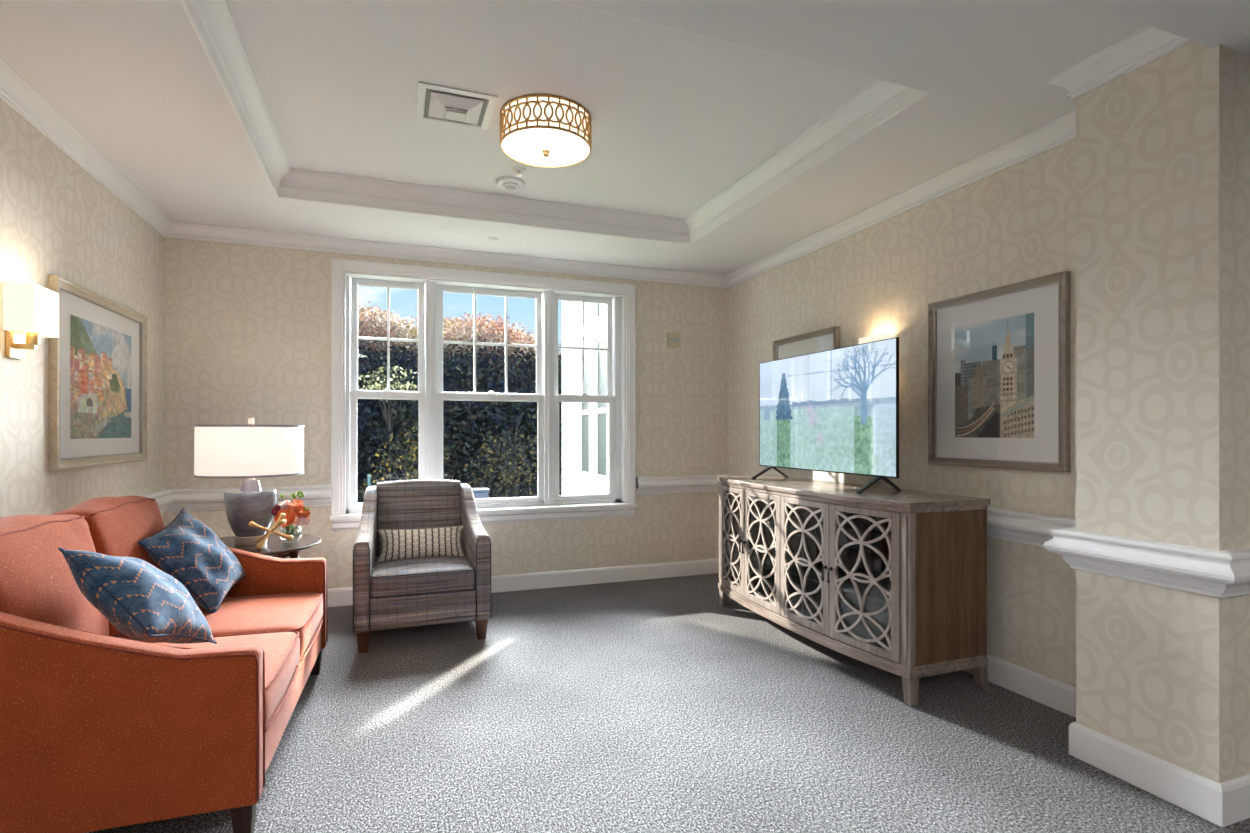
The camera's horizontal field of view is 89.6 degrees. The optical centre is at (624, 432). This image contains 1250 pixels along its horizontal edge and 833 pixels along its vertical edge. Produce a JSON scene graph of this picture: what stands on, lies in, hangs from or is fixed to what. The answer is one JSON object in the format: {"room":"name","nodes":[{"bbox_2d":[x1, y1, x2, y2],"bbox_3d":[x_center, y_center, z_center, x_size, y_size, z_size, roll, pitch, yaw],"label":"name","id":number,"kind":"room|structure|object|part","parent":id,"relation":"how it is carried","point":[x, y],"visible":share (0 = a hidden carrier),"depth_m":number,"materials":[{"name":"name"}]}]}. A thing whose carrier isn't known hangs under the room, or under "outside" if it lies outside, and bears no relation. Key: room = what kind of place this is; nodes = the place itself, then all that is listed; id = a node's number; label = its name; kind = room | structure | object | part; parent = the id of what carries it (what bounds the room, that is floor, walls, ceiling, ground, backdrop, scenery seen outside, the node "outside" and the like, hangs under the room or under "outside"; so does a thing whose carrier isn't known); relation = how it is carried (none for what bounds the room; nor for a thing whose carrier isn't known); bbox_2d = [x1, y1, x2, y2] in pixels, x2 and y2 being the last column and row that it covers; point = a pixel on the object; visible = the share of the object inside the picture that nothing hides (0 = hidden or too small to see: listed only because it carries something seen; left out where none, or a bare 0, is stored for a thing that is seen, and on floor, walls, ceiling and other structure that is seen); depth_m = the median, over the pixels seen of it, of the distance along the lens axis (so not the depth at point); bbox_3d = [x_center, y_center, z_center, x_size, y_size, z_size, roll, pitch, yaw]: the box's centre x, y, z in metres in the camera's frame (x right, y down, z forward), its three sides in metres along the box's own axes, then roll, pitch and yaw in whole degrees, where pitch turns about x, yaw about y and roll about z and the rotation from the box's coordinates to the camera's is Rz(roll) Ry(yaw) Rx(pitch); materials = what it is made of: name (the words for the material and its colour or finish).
{"room":"care facility","nodes":[
{"label":"care facility","id":0,"kind":"room"},
{"bbox_2d":[0,98,163,522],"bbox_3d":[-2.304,-0.225,2.121,0.120,2.850,4.376,0,0,-20],"label":"wall","id":1,"kind":"structure","parent":0,"point":[56,218],"depth_m":2.71,"materials":[{"name":"paper"}]},
{"bbox_2d":[3,281,58,359],"bbox_3d":[-2.300,-0.422,2.434,0.103,0.278,0.186,0,0,-20],"label":"wall sconce","id":2,"kind":"object","parent":1,"relation":"attached to","point":[31,310],"visible":1,"depth_m":2.38,"materials":[{"name":"beige fabric"}]},
{"bbox_2d":[26,331,39,345],"bbox_3d":[-2.293,-0.365,2.436,0.040,0.055,0.040,0,0,-20],"label":"socket","id":3,"kind":"object","parent":2,"relation":"attached to","point":[32,337],"depth_m":2.42,"materials":[{"name":"gold metal"}]},
{"bbox_2d":[49,275,146,469],"bbox_3d":[-2.605,-0.254,3.158,0.032,0.828,1.040,0,0,-20],"label":"framed picture","id":4,"kind":"object","parent":1,"relation":"attached to","point":[98,358],"visible":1,"depth_m":3.06,"materials":[{"name":"multicoloured paper"}]},
{"bbox_2d":[70,314,130,438],"bbox_3d":[-2.617,-0.252,3.159,0.001,0.561,0.710,0,0,-20],"label":"print","id":5,"kind":"object","parent":4,"relation":"attached to","point":[100,356],"depth_m":3.10},
{"bbox_2d":[139,485,330,513],"bbox_3d":[-1.778,0.435,2.272,0.971,0.146,4.056,0,0,-20],"label":"trim","id":6,"kind":"structure","parent":1,"relation":"attached to","point":[198,499],"depth_m":4.05,"materials":[{"name":"white paint"}]},
{"bbox_2d":[164,237,727,588],"bbox_3d":[-1.054,-0.225,4.793,4.318,2.850,0.170,0,0,-20],"label":"wall","id":7,"kind":"structure","parent":0,"point":[247,328],"depth_m":4.33,"materials":[{"name":"paper"}]},
{"bbox_2d":[321,484,330,498],"bbox_3d":[-2.038,0.406,4.297,0.055,0.098,0.078,0,0,-20],"label":"trim","id":8,"kind":"structure","parent":7,"relation":"attached to","point":[326,488],"depth_m":4.27,"materials":[{"name":"white paint"}]},
{"bbox_2d":[330,258,636,530],"bbox_3d":[-0.995,-0.259,4.782,2.252,1.873,0.230,0,0,-20],"label":"window","id":9,"kind":"structure","parent":7,"relation":"in","point":[620,501],"depth_m":4.79,"materials":[{"name":"white plastic"}]},
{"bbox_3d":[-1.714,0.121,4.558,0.508,0.836,0.036,0,0,-20],"label":"sash","id":10,"kind":"part","parent":9,"relation":"part of","materials":[{"name":"white plastic"}]},
{"bbox_3d":[-1.730,-0.682,4.601,0.504,0.848,0.036,0,0,-20],"label":"sash","id":11,"kind":"part","parent":9,"relation":"part of","materials":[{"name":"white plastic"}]},
{"bbox_3d":[-0.980,0.587,4.740,2.252,0.031,0.140,0,0,-20],"label":"sill","id":12,"kind":"part","parent":9,"relation":"part of","materials":[{"name":"white paint"}]},
{"bbox_3d":[-1.037,-0.682,4.858,0.802,0.848,0.036,0,0,-20],"label":"sash","id":13,"kind":"part","parent":9,"relation":"part of","materials":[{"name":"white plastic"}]},
{"bbox_3d":[-1.021,0.121,4.814,0.806,0.836,0.036,0,0,-20],"label":"sash","id":14,"kind":"part","parent":9,"relation":"part of","materials":[{"name":"white plastic"}]},
{"bbox_3d":[-0.345,-0.682,5.114,0.506,0.848,0.036,0,0,-20],"label":"sash","id":15,"kind":"part","parent":9,"relation":"part of","materials":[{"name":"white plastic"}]},
{"bbox_3d":[-0.329,0.121,5.070,0.510,0.836,0.036,0,0,-20],"label":"sash","id":16,"kind":"part","parent":9,"relation":"part of","materials":[{"name":"white plastic"}]},
{"bbox_2d":[327,558,718,606],"bbox_3d":[-1.021,1.139,4.706,4.046,0.122,0.016,0,0,-20],"label":"baseboard","id":17,"kind":"structure","parent":7,"relation":"attached to","point":[527,581],"depth_m":4.96,"materials":[{"name":"white paint"}]},
{"bbox_2d":[0,25,1191,287],"bbox_3d":[-0.321,-1.288,2.811,4.078,0.088,4.056,0,0,-20],"label":"trim","id":18,"kind":"structure","parent":7,"relation":"attached to","point":[1148,43],"depth_m":3.41,"materials":[{"name":"white paint"}]},
{"bbox_2d":[636,476,644,488],"bbox_3d":[0.124,0.406,5.096,0.055,0.098,0.078,0,0,-20],"label":"trim","id":19,"kind":"structure","parent":7,"relation":"attached to","point":[641,482],"depth_m":5.07,"materials":[{"name":"white paint"}]},
{"bbox_2d":[667,332,679,346],"bbox_3d":[0.405,-0.770,5.223,0.108,0.116,0.034,0,0,-20],"label":"fire alarm strobe","id":20,"kind":"object","parent":7,"relation":"attached to","point":[673,339],"visible":1,"depth_m":5.21,"materials":[{"name":"beige plastic"}]},
{"bbox_2d":[0,0,1146,274],"bbox_3d":[-0.433,-1.431,3.114,4.318,0.199,3.749,0,0,-20],"label":"ceiling","id":21,"kind":"structure","parent":0,"point":[678,119],"depth_m":2.62,"materials":[{"name":"paint"}]},
{"bbox_2d":[416,82,496,130],"bbox_3d":[-0.773,-1.459,2.865,0.330,0.044,0.330,0,0,-20],"label":"ceiling vent","id":22,"kind":"object","parent":21,"relation":"in","point":[435,103],"visible":1,"depth_m":2.82,"materials":[{"name":"white metal"}]},
{"bbox_2d":[487,237,498,240],"bbox_3d":[-0.909,-1.330,4.332,0.076,0.004,0.076,0,0,-20],"label":"sprinkler cover","id":23,"kind":"object","parent":21,"relation":"attached to","point":[489,238],"visible":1,"depth_m":4.33,"materials":[{"name":"white metal"}]},
{"bbox_2d":[497,176,524,189],"bbox_3d":[-0.675,-1.462,3.716,0.164,0.036,0.164,0,0,-20],"label":"smoke detector","id":24,"kind":"object","parent":21,"relation":"attached to","point":[506,182],"visible":1,"depth_m":3.68,"materials":[{"name":"white plastic"}]},
{"bbox_2d":[505,185,515,189],"bbox_3d":[-0.675,-1.446,3.716,0.068,0.004,0.068,0,0,-25],"label":"grille","id":25,"kind":"object","parent":24,"relation":"attached to","point":[509,187],"depth_m":3.71,"materials":[{"name":"white plastic"}]},
{"bbox_2d":[512,166,525,176],"bbox_3d":[-0.594,-1.460,3.533,0.076,0.042,0.076,0,0,-20],"label":"sprinkler","id":26,"kind":"object","parent":21,"relation":"attached to","point":[520,169],"visible":1,"depth_m":3.52,"materials":[{"name":"white metal"}]},
{"bbox_2d":[500,94,591,167],"bbox_3d":[-0.372,-1.390,2.962,0.428,0.182,0.427,0,0,44],"label":"ceiling light","id":27,"kind":"object","parent":21,"relation":"attached to","point":[537,130],"visible":1,"depth_m":2.84,"materials":[{"name":"gold metal"}]},
{"bbox_3d":[-0.372,-1.410,2.962,0.394,0.134,0.394,0,0,-20],"label":"lamp shade","id":28,"kind":"part","parent":27,"relation":"part of","materials":[{"name":"white"}]},
{"bbox_2d":[502,128,589,166],"bbox_3d":[-0.372,-1.333,2.962,0.412,0.015,0.412,0,0,-20],"label":"diffuser","id":29,"kind":"object","parent":27,"relation":"attached to","point":[565,147],"depth_m":2.92,"materials":[{"name":"white glass"}]},
{"bbox_2d":[179,0,931,244],"bbox_3d":[-0.386,-1.432,3.015,2.600,0.098,2.137,0,0,-20],"label":"trim","id":30,"kind":"structure","parent":21,"relation":"attached to","point":[216,20],"depth_m":3.56,"materials":[{"name":"white paint"}]},
{"bbox_2d":[85,573,1249,832],"bbox_3d":[1.338,1.260,0.706,9.800,0.120,9.196,0,0,-20],"label":"floor","id":31,"kind":"structure","parent":0,"point":[657,705],"depth_m":2.44,"materials":[{"name":"carpet"}]},
{"bbox_2d":[0,496,327,832],"bbox_3d":[-1.714,0.731,2.361,0.918,0.938,1.456,0,0,-18],"label":"sofa","id":32,"kind":"object","parent":31,"relation":"on","point":[102,727],"visible":0.8,"depth_m":1.76,"materials":[{"name":"orange fabric"}]},
{"bbox_2d":[0,514,108,635],"bbox_3d":[-1.887,0.537,1.965,0.279,0.548,0.668,0,0,-18],"label":"cushion","id":33,"kind":"object","parent":32,"relation":"on","point":[37,582],"depth_m":1.94,"materials":[{"name":"orange fabric"}]},
{"bbox_2d":[51,496,167,636],"bbox_3d":[-2.088,0.536,2.575,0.279,0.549,0.668,0,0,-18],"label":"cushion","id":34,"kind":"object","parent":32,"relation":"on","point":[116,525],"depth_m":2.47,"materials":[{"name":"fabric"}]},
{"bbox_3d":[-1.501,0.708,1.709,0.905,0.725,0.085,0,0,-18],"label":"arm","id":35,"kind":"part","parent":32,"relation":"part of"},
{"bbox_2d":[58,548,216,643],"bbox_3d":[-1.578,0.547,2.063,0.312,0.400,0.480,0,0,-8],"label":"throw pillow","id":36,"kind":"object","parent":32,"relation":"on","point":[143,602],"visible":1,"depth_m":1.93,"materials":[{"name":"blue fabric"}]},
{"bbox_2d":[138,508,245,612],"bbox_3d":[-1.881,0.560,2.770,0.264,0.424,0.478,0,0,-14],"label":"throw pillow","id":37,"kind":"object","parent":32,"relation":"on","point":[187,549],"visible":0.98,"depth_m":2.67,"materials":[{"name":"blue fabric"}]},
{"bbox_2d":[118,592,322,656],"bbox_3d":[-1.742,0.848,2.689,0.767,0.183,0.658,0,0,-18],"label":"seat cushion","id":38,"kind":"object","parent":32,"relation":"on","point":[239,613],"depth_m":2.67,"materials":[{"name":"orange fabric"}]},
{"bbox_2d":[154,632,299,724],"bbox_3d":[-1.541,0.848,2.079,0.767,0.183,0.658,0,0,-18],"label":"seat cushion","id":39,"kind":"object","parent":32,"relation":"on","point":[281,649],"depth_m":2.25,"materials":[{"name":"orange fabric"}]},
{"bbox_3d":[-1.117,1.134,1.844,0.060,0.132,0.060,0,0,-18],"label":"leg","id":40,"kind":"part","parent":32,"relation":"part of","materials":[{"name":"brown wood"}]},
{"bbox_3d":[-1.930,0.708,3.011,0.905,0.725,0.085,0,0,-18],"label":"arm","id":41,"kind":"part","parent":32,"relation":"part of"},
{"bbox_3d":[-1.674,0.993,2.374,0.793,0.155,1.285,0,0,-18],"label":"rail","id":42,"kind":"part","parent":32,"relation":"part of","materials":[{"name":"orange fabric"}]},
{"bbox_3d":[-1.540,1.134,3.131,0.060,0.132,0.060,0,0,-18],"label":"leg","id":43,"kind":"part","parent":32,"relation":"part of","materials":[{"name":"black wood"}]},
{"bbox_2d":[219,533,320,558],"bbox_3d":[-2.050,0.903,3.427,0.716,0.596,0.716,0,0,-20],"label":"side table","id":44,"kind":"object","parent":31,"relation":"on","point":[274,546],"visible":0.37,"depth_m":3.38,"materials":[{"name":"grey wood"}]},
{"bbox_2d":[194,418,303,545],"bbox_3d":[-2.044,0.263,3.440,0.520,0.685,0.520,0,0,-20],"label":"table lamp","id":45,"kind":"object","parent":44,"relation":"on","point":[250,451],"visible":0.95,"depth_m":3.28,"materials":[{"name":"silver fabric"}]},
{"bbox_3d":[-2.044,0.096,3.440,0.520,0.274,0.520,0,0,-20],"label":"shade trim","id":46,"kind":"part","parent":45,"relation":"part of","materials":[{"name":"white fabric"}]},
{"bbox_3d":[-2.044,0.096,3.440,0.514,0.262,0.514,0,0,-20],"label":"lamp shade","id":47,"kind":"part","parent":45,"relation":"part of","materials":[{"name":"white fabric"}]},
{"bbox_2d":[248,513,292,549],"bbox_3d":[-1.856,0.517,3.301,0.193,0.176,0.131,0,0,-15],"label":"ornament","id":48,"kind":"object","parent":44,"relation":"on","point":[261,540],"visible":1,"depth_m":3.29,"materials":[{"name":"gold metal"}]},
{"bbox_2d":[280,526,301,542],"bbox_3d":[-1.846,0.559,3.476,0.112,0.092,0.112,0,0,-20],"label":"glass vase","id":49,"kind":"object","parent":44,"relation":"on","point":[299,526],"visible":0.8,"depth_m":3.46,"materials":[{"name":"glass"}]},
{"bbox_2d":[272,491,309,534],"bbox_3d":[-1.858,0.458,3.449,0.158,0.272,0.216,0,0,36],"label":"bouquet","id":50,"kind":"object","parent":49,"relation":"in","point":[302,512],"visible":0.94,"depth_m":3.46,"materials":[{"name":"orange plant"}]},
{"bbox_3d":[-1.757,0.915,3.390,0.101,0.573,0.042,0,0,3],"label":"leg","id":51,"kind":"part","parent":44,"relation":"part of","materials":[{"name":"brown wood"}]},
{"bbox_2d":[353,479,490,652],"bbox_3d":[-1.253,0.757,3.876,0.738,0.886,0.797,0,0,-20],"label":"armchair","id":52,"kind":"object","parent":31,"relation":"on","point":[410,592],"visible":0.93,"depth_m":3.62,"materials":[{"name":"grey fabric"}]},
{"bbox_3d":[-1.434,1.139,3.447,0.069,0.121,0.069,0,0,-20],"label":"leg","id":53,"kind":"part","parent":52,"relation":"part of","materials":[{"name":"brown wood"}]},
{"bbox_3d":[-1.545,0.716,3.768,0.084,0.733,0.763,0,0,-18],"label":"arm","id":54,"kind":"part","parent":52,"relation":"part of"},
{"bbox_3d":[-1.351,0.677,4.141,0.524,0.726,0.230,0,0,-20],"label":"backrest","id":55,"kind":"part","parent":52,"relation":"part of","materials":[{"name":"grey fabric"}]},
{"bbox_2d":[377,525,464,561],"bbox_3d":[-1.257,0.689,3.900,0.518,0.194,0.136,0,0,-19],"label":"lumbar pillow","id":56,"kind":"object","parent":52,"relation":"on","point":[397,544],"visible":0.96,"depth_m":3.85,"materials":[{"name":"fabric"}]},
{"bbox_2d":[371,556,474,596],"bbox_3d":[-1.220,0.842,3.785,0.570,0.153,0.604,0,0,-20],"label":"seat cushion","id":57,"kind":"object","parent":52,"relation":"on","point":[442,576],"depth_m":3.55,"materials":[{"name":"grey fabric"}]},
{"bbox_3d":[-0.961,0.716,3.984,0.084,0.733,0.763,0,0,-23],"label":"arm","id":58,"kind":"part","parent":52,"relation":"part of"},
{"bbox_3d":[-0.837,1.139,3.667,0.069,0.121,0.069,0,0,-20],"label":"leg","id":59,"kind":"part","parent":52,"relation":"part of","materials":[{"name":"brown wood"}]},
{"bbox_2d":[717,475,990,705],"bbox_3d":[1.129,0.753,3.628,0.584,0.893,1.744,0,0,-20],"label":"sideboard","id":60,"kind":"object","parent":31,"relation":"on","point":[890,580],"visible":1,"depth_m":3.07,"materials":[{"name":"brown wood"}]},
{"bbox_3d":[0.672,0.693,4.352,0.043,0.675,0.045,0,0,-20],"label":"corner post","id":61,"kind":"part","parent":60,"relation":"part of","materials":[{"name":"brown wood"}]},
{"bbox_3d":[0.685,1.140,4.356,0.052,0.120,0.052,0,0,-20],"label":"leg","id":62,"kind":"part","parent":60,"relation":"part of","materials":[{"name":"brown wood"}]},
{"bbox_3d":[0.705,0.691,4.122,0.027,0.666,0.408,0,0,-12],"label":"door","id":63,"kind":"part","parent":60,"relation":"part of","materials":[{"name":"brown wood"}]},
{"bbox_3d":[0.887,0.693,4.442,0.426,0.674,0.019,0,0,-20],"label":"panel","id":64,"kind":"part","parent":60,"relation":"part of","materials":[{"name":"brown wood"}]},
{"bbox_3d":[0.813,0.691,3.728,0.024,0.666,0.402,0,0,-19],"label":"door","id":65,"kind":"part","parent":60,"relation":"part of","materials":[{"name":"brown wood"}]},
{"bbox_3d":[0.954,0.691,3.347,0.024,0.666,0.402,0,0,-22],"label":"door","id":66,"kind":"part","parent":60,"relation":"part of","materials":[{"name":"brown wood"}]},
{"bbox_2d":[731,543,890,602],"bbox_3d":[1.161,0.798,3.640,0.441,0.014,1.672,0,0,-20],"label":"shelf","id":67,"kind":"object","parent":60,"relation":"attached to","point":[875,594],"depth_m":3.53,"materials":[{"name":"beige wood"}]},
{"bbox_2d":[732,512,890,555],"bbox_3d":[1.161,0.573,3.640,0.441,0.014,1.672,0,0,-20],"label":"shelf","id":68,"kind":"object","parent":60,"relation":"attached to","point":[882,545],"depth_m":3.53,"materials":[{"name":"beige wood"}]},
{"bbox_3d":[1.001,0.710,3.168,0.025,0.080,0.020,0,0,-20],"label":"handle","id":69,"kind":"part","parent":60,"relation":"part of","materials":[{"name":"black metal"}]},
{"bbox_2d":[751,337,900,492],"bbox_3d":[1.141,-0.084,3.721,0.299,0.782,1.250,0,0,-20],"label":"television","id":70,"kind":"object","parent":60,"relation":"on","point":[836,410],"visible":1,"depth_m":3.57,"materials":[{"name":"black plastic"}]},
{"bbox_3d":[1.017,0.710,3.133,0.025,0.080,0.020,0,0,-20],"label":"handle","id":71,"kind":"part","parent":60,"relation":"part of","materials":[{"name":"black metal"}]},
{"bbox_3d":[1.195,0.693,3.652,0.393,0.675,1.680,0,0,-20],"label":"panel","id":72,"kind":"part","parent":60,"relation":"part of","materials":[{"name":"beige wood"}]},
{"bbox_3d":[1.123,1.061,3.626,0.550,0.038,1.732,0,0,-20],"label":"rail","id":73,"kind":"part","parent":60,"relation":"part of","materials":[{"name":"brown wood"}]},
{"bbox_3d":[1.126,0.344,3.627,0.544,0.023,1.728,0,0,-20],"label":"rail","id":74,"kind":"part","parent":60,"relation":"part of","materials":[{"name":"brown wood"}]},
{"bbox_3d":[1.126,1.036,3.627,0.543,0.012,1.724,0,0,-20],"label":"moulding","id":75,"kind":"part","parent":60,"relation":"part of","materials":[{"name":"brown wood"}]},
{"bbox_3d":[1.128,0.691,2.977,0.027,0.666,0.408,0,0,-29],"label":"door","id":76,"kind":"part","parent":60,"relation":"part of","materials":[{"name":"brown wood"}]},
{"bbox_3d":[1.252,0.693,2.781,0.043,0.675,0.045,0,0,-20],"label":"corner post","id":77,"kind":"part","parent":60,"relation":"part of","materials":[{"name":"brown wood"}]},
{"bbox_3d":[1.264,1.140,2.787,0.052,0.120,0.052,0,0,-20],"label":"leg","id":78,"kind":"part","parent":60,"relation":"part of","materials":[{"name":"brown wood"}]},
{"bbox_3d":[1.475,0.693,2.853,0.426,0.674,0.019,0,0,-20],"label":"panel","id":79,"kind":"part","parent":60,"relation":"part of","materials":[{"name":"brown wood"}]},
{"bbox_3d":[1.656,1.140,2.932,0.079,0.120,0.052,0,0,-20],"label":"leg","id":80,"kind":"part","parent":60,"relation":"part of","materials":[{"name":"brown wood"}]},
{"bbox_2d":[728,139,1075,686],"bbox_3d":[1.496,-0.225,3.948,0.120,2.850,3.185,0,0,-20],"label":"wall","id":81,"kind":"structure","parent":0,"point":[1016,223],"depth_m":3.27,"materials":[{"name":"paper"}]},
{"bbox_2d":[773,326,839,359],"bbox_3d":[1.249,-0.258,4.395,0.032,0.856,0.720,0,0,-20],"label":"framed picture","id":82,"kind":"object","parent":81,"relation":"attached to","point":[828,338],"visible":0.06,"depth_m":4.36,"materials":[{"name":"silver metal"}]},
{"bbox_2d":[859,334,893,343],"bbox_3d":[1.474,-0.422,3.684,0.103,0.278,0.186,0,0,-20],"label":"wall sconce","id":83,"kind":"object","parent":81,"relation":"attached to","point":[878,337],"visible":0.02,"depth_m":3.63,"materials":[{"name":"beige fabric"}]},
{"bbox_2d":[636,475,1249,597],"bbox_3d":[2.758,0.435,4.156,4.345,0.146,3.668,0,0,-20],"label":"trim","id":84,"kind":"structure","parent":81,"relation":"attached to","point":[1209,572],"depth_m":2.17,"materials":[{"name":"white paint"}]},
{"bbox_2d":[928,271,1069,472],"bbox_3d":[1.757,-0.258,3.020,0.032,0.856,0.732,0,0,-20],"label":"framed picture","id":85,"kind":"object","parent":81,"relation":"attached to","point":[999,357],"visible":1,"depth_m":2.97,"materials":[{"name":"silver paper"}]},
{"bbox_2d":[955,313,1033,437],"bbox_3d":[1.766,-0.258,3.027,0.001,0.565,0.426,0,0,-20],"label":"print","id":86,"kind":"object","parent":85,"relation":"attached to","point":[994,359],"depth_m":3.01},
{"bbox_2d":[963,654,1075,717],"bbox_3d":[1.429,1.139,3.933,0.016,0.122,3.164,0,0,-20],"label":"baseboard","id":87,"kind":"structure","parent":81,"relation":"attached to","point":[1060,696],"depth_m":2.83,"materials":[{"name":"white paint"}]},
{"bbox_2d":[1076,41,1249,782],"bbox_3d":[3.541,-0.225,2.797,3.818,2.850,0.432,0,0,-20],"label":"wall pier","id":88,"kind":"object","parent":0,"point":[1163,145],"visible":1,"depth_m":2.06,"materials":[{"name":"paper"}]},
{"bbox_2d":[1069,722,1249,826],"bbox_3d":[3.534,1.139,2.794,3.834,0.122,0.464,0,0,-20],"label":"baseboard","id":89,"kind":"object","parent":88,"relation":"attached to","point":[1223,804],"visible":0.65,"depth_m":2.05,"materials":[{"name":"white paint"}]},
{"bbox_2d":[1076,0,1249,54],"bbox_3d":[1.948,-1.342,-0.945,9.640,0.300,5.517,0,0,-20],"label":"ceiling","id":90,"kind":"structure","parent":0,"point":[1211,23],"depth_m":1.80,"materials":[{"name":"paint"}]},
{"label":"outside","id":91,"kind":"structure","parent":0,"visible":0},
{"bbox_3d":[-28.608,2.500,77.421,240.000,0.600,154.924,0,0,-20],"label":"ground","id":92,"kind":"structure","parent":91,"visible":0},
{"bbox_2d":[358,366,417,480],"bbox_3d":[-6.567,0.212,17.001,1.850,4.080,1.270,0,0,-20],"label":"blossom tree","id":93,"kind":"object","parent":92,"relation":"on","point":[381,385],"visible":0.52,"depth_m":17.01,"materials":[{"name":"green plant"}]},
{"bbox_3d":[-6.567,-1.317,17.001,1.850,1.023,1.270,0,0,-20],"label":"crown","id":94,"kind":"part","parent":93,"relation":"part of","materials":[{"name":"green plant"}]},
{"bbox_2d":[357,426,449,497],"bbox_3d":[-5.931,0.991,15.058,3.417,2.526,1.896,0,0,-20],"label":"tree","id":95,"kind":"object","parent":92,"relation":"on","point":[410,458],"visible":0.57,"depth_m":14.93,"materials":[{"name":"green plant"}]},
{"bbox_2d":[472,488,489,498],"bbox_3d":[-3.366,1.735,14.214,0.560,0.930,0.460,0,0,-20],"label":"bin","id":96,"kind":"object","parent":92,"relation":"on","point":[478,493],"visible":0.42,"depth_m":14.05,"materials":[{"name":"blue plastic"}]},
{"bbox_2d":[456,427,561,497],"bbox_3d":[-2.833,1.048,15.916,3.024,2.413,1.683,0,0,-43],"label":"tree","id":97,"kind":"object","parent":92,"relation":"on","point":[505,471],"visible":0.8,"depth_m":15.80,"materials":[{"name":"green plant"}]},
{"bbox_2d":[562,301,608,495],"bbox_3d":[1.999,-1.565,7.465,5.075,7.530,2.706,0,0,-20],"label":"building wing","id":98,"kind":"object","parent":92,"relation":"on","point":[585,426],"visible":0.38,"depth_m":6.84,"materials":[{"name":"white"}]},
{"bbox_3d":[-0.406,-0.245,6.865,0.042,1.350,0.320,0,0,-20],"label":"pane","id":99,"kind":"part","parent":98,"relation":"part of","materials":[{"name":"glass"}]},
{"bbox_3d":[-0.406,-1.280,6.865,0.042,0.200,0.320,0,0,-20],"label":"pane","id":100,"kind":"part","parent":98,"relation":"part of","materials":[{"name":"white glass"}]},
{"bbox_3d":[-0.205,-1.280,6.321,0.042,0.200,0.340,0,0,-20],"label":"pane","id":101,"kind":"part","parent":98,"relation":"part of","materials":[{"name":"white glass"}]},
{"bbox_3d":[-0.205,-0.245,6.321,0.042,1.350,0.340,0,0,-20],"label":"pane","id":102,"kind":"part","parent":98,"relation":"part of","materials":[{"name":"glass"}]},
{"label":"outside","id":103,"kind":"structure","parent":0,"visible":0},
{"bbox_2d":[357,409,561,502],"bbox_3d":[-8.855,-1.131,30.310,83.600,6.962,25.000,0,0,-20],"label":"hill","id":104,"kind":"structure","parent":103,"point":[491,492],"depth_m":20.17,"materials":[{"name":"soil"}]},
{"bbox_2d":[357,333,561,502],"bbox_3d":[-12.415,-0.604,23.129,32.375,8.266,19.340,0,0,-20],"label":"hedge","id":105,"kind":"object","parent":104,"relation":"on","point":[457,377],"visible":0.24,"depth_m":19.36,"materials":[{"name":"green plant"}]},
{"bbox_2d":[358,302,561,383],"bbox_3d":[-17.502,-3.033,33.602,36.772,9.775,11.211,0,0,-20],"label":"hedge","id":106,"kind":"object","parent":104,"relation":"on","point":[374,324],"visible":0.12,"depth_m":33.50,"materials":[{"name":"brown plant"}]}
]}

